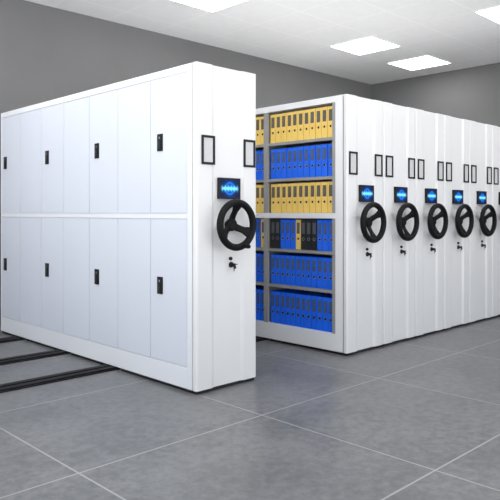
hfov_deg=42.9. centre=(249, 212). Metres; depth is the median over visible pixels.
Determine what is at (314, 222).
binder
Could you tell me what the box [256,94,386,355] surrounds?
shelving unit
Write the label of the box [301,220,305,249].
binder
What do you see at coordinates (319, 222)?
binder
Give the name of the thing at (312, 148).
binder
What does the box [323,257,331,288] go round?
binder
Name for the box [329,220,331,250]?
binder
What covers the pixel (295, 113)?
binder
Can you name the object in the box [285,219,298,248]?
binder
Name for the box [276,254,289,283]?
binder
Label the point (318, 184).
binder
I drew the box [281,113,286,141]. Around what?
binder
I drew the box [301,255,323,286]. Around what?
binder
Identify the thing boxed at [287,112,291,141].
binder
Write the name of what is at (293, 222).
binder
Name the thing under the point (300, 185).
binder
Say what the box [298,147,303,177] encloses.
binder
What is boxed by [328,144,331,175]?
binder
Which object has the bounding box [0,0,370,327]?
wall
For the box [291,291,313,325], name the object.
binder
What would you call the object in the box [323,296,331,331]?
binder
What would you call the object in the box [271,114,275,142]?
binder
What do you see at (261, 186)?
binder
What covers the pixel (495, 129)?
tall cabinet
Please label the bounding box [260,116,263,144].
binder
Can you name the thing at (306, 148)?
binder
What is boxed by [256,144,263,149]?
shelf
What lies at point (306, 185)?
binder
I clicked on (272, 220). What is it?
binder
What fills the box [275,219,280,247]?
binder
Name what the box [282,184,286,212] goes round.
binder
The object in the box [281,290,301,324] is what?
binder
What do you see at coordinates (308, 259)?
binder
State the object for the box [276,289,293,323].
binder
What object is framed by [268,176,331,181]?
shelf
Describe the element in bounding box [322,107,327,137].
binder
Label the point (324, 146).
binder
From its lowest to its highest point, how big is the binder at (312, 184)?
0.285 m
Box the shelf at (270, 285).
[268,283,331,292]
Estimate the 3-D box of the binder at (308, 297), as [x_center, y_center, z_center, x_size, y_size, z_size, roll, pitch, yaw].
[0.648,0.933,6.082,0.277,0.312,0.061,0,0,-44]
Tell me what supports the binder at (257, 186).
in the shelving unit at (358, 216)
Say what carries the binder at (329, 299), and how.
in the shelving unit at (358, 216)
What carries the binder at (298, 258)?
on the shelving unit at (358, 216)
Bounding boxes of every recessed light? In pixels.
[171,0,248,12]
[329,36,400,54]
[387,55,450,70]
[474,5,499,23]
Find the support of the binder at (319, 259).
on the shelving unit at (358, 216)
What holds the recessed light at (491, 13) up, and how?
in the ceiling
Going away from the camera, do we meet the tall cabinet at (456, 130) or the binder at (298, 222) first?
the binder at (298, 222)
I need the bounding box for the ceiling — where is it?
[25,0,499,84]
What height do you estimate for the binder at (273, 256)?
0.285 m
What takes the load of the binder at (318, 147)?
on the shelving unit at (358, 216)
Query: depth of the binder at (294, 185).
6.11 m
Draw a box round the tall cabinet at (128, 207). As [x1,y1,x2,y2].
[1,62,255,393]
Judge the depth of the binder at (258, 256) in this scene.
6.46 m
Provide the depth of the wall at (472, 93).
10.77 m
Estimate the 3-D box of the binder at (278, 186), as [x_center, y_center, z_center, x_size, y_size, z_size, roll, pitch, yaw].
[0.377,-0.144,6.362,0.277,0.285,0.067,0,0,-44]
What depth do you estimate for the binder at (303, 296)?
6.03 m
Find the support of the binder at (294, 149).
on the shelving unit at (358, 216)
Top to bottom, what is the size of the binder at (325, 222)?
0.285 m
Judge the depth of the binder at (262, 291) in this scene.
6.43 m
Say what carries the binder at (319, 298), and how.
in the shelving unit at (358, 216)
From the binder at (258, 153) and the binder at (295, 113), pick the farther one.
the binder at (258, 153)
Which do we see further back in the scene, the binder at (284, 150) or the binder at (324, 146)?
the binder at (284, 150)
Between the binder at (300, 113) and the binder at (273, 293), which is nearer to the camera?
the binder at (300, 113)
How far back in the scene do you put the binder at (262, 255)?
6.43 m
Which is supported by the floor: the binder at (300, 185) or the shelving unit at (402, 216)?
the shelving unit at (402, 216)
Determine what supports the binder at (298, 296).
in the shelving unit at (358, 216)
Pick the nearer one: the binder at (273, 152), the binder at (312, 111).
the binder at (312, 111)
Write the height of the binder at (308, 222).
0.285 m
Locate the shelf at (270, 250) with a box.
[268,248,331,254]
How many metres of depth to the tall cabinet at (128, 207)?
4.90 m
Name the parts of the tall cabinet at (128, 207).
door handle, door handle, door, door, door, door, door handle, door handle, door, door, door, door, door handle, door handle, door, door, door, door, door handle, door handle, door, door, panel, lock plate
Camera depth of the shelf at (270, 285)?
6.06 m
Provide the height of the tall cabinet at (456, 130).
2.322 m
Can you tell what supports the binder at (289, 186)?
in the shelving unit at (358, 216)
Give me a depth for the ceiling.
8.28 m
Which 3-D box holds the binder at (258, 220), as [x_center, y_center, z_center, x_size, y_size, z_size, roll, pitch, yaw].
[0.185,0.206,6.563,0.277,0.285,0.061,0,0,-44]
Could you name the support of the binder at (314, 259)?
on the shelving unit at (358, 216)
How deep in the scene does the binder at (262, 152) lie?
6.42 m
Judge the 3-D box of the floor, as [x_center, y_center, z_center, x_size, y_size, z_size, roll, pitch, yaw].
[1.344,1.320,5.074,11.220,0.100,8.770,0,0,-44]
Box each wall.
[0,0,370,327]
[371,62,499,126]
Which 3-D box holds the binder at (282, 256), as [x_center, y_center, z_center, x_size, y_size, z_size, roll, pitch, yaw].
[0.418,0.556,6.322,0.277,0.285,0.061,0,0,-44]
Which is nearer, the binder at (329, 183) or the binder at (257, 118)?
the binder at (329, 183)
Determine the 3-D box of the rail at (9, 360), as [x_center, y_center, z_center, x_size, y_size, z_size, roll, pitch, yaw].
[-0.657,1.260,6.817,9.800,0.020,0.180,0,0,-44]
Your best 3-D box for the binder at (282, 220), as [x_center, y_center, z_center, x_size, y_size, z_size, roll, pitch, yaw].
[0.419,0.206,6.322,0.277,0.285,0.061,0,0,-44]
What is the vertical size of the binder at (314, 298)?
0.312 m
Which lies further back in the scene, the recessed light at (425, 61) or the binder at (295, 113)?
the recessed light at (425, 61)
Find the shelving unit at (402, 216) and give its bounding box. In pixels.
[382,102,418,345]
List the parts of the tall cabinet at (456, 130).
lock plate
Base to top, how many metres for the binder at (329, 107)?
0.285 m
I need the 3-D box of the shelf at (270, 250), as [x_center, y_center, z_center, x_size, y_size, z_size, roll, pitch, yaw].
[0.580,0.364,6.155,0.328,0.028,0.801,0,0,-44]
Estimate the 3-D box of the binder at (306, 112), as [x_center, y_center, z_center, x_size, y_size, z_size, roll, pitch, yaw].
[0.632,-0.834,6.104,0.277,0.285,0.067,0,0,-44]
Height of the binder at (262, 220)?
0.285 m
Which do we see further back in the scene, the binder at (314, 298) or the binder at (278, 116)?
the binder at (278, 116)
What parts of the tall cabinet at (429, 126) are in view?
lock plate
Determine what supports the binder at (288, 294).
in the shelving unit at (358, 216)
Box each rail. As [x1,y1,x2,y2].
[0,336,25,342]
[0,336,269,392]
[0,349,70,364]
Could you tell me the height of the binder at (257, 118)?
0.285 m
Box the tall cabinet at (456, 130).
[443,115,473,330]
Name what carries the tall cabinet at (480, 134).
on the floor
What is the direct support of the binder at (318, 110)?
on the shelving unit at (358, 216)
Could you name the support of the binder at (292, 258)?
on the shelving unit at (358, 216)
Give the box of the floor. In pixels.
[0,316,499,499]
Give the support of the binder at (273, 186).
in the shelving unit at (358, 216)
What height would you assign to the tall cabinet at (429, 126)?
2.322 m
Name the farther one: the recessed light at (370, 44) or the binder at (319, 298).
the recessed light at (370, 44)
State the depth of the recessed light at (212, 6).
7.31 m
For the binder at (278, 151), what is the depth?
6.27 m
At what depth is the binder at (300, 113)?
6.05 m
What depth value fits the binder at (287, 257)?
6.18 m
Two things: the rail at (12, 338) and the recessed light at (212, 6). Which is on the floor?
the rail at (12, 338)
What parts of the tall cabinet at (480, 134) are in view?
lock plate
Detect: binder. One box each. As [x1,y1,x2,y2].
[256,117,259,144]
[256,151,260,179]
[256,185,259,212]
[256,253,263,281]
[256,288,263,319]
[257,219,260,246]
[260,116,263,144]
[260,185,263,212]
[261,150,263,179]
[261,219,263,247]
[261,254,263,281]
[261,289,263,320]
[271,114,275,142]
[271,149,275,178]
[271,184,275,212]
[271,219,274,247]
[271,253,288,282]
[271,289,290,322]
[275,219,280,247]
[276,114,280,142]
[276,149,280,178]
[276,184,281,212]
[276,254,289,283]
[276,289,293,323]
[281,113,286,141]
[281,148,286,178]
[281,219,289,248]
[281,254,298,284]
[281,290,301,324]
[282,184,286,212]
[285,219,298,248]
[285,254,303,284]
[286,290,303,324]
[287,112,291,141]
[287,148,291,177]
[287,183,291,212]
[290,255,303,285]
[291,219,308,248]
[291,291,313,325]
[292,111,297,140]
[292,147,297,177]
[292,183,297,212]
[296,219,318,249]
[296,255,313,285]
[296,292,315,326]
[298,110,303,139]
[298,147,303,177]
[298,183,303,212]
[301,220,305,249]
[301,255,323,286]
[301,292,319,327]
[304,109,309,139]
[304,146,309,176]
[304,183,309,212]
[306,220,311,249]
[306,255,324,286]
[306,293,327,328]
[310,108,315,138]
[310,145,315,176]
[310,182,315,212]
[312,220,316,249]
[312,256,329,287]
[312,293,330,329]
[316,107,321,137]
[316,145,321,176]
[316,182,321,212]
[317,220,322,250]
[317,256,331,288]
[317,294,331,330]
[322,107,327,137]
[322,144,327,175]
[322,182,327,212]
[323,220,328,250]
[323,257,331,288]
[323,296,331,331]
[328,106,331,136]
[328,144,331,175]
[328,182,331,212]
[328,258,331,289]
[328,297,331,332]
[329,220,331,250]
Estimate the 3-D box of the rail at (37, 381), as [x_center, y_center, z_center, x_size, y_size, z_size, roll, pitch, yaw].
[-0.090,1.260,6.238,9.800,0.020,0.180,0,0,-44]
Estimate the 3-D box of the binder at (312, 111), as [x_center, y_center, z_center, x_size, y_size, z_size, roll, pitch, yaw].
[0.680,-0.834,6.050,0.277,0.285,0.067,0,0,-44]
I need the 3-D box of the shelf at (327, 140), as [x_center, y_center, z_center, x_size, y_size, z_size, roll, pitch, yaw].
[0.580,-0.676,6.155,0.328,0.028,0.801,0,0,-44]
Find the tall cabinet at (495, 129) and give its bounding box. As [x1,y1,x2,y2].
[491,125,499,317]
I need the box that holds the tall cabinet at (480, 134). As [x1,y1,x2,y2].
[468,120,496,323]
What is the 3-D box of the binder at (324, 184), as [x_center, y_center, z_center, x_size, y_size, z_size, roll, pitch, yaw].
[0.783,-0.144,5.947,0.277,0.285,0.067,0,0,-44]
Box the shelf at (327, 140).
[268,137,331,146]
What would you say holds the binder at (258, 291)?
in the shelving unit at (358, 216)
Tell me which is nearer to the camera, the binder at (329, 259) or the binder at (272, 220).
the binder at (329, 259)
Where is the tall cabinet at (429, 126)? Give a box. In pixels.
[414,109,447,337]
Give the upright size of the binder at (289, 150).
0.295 m

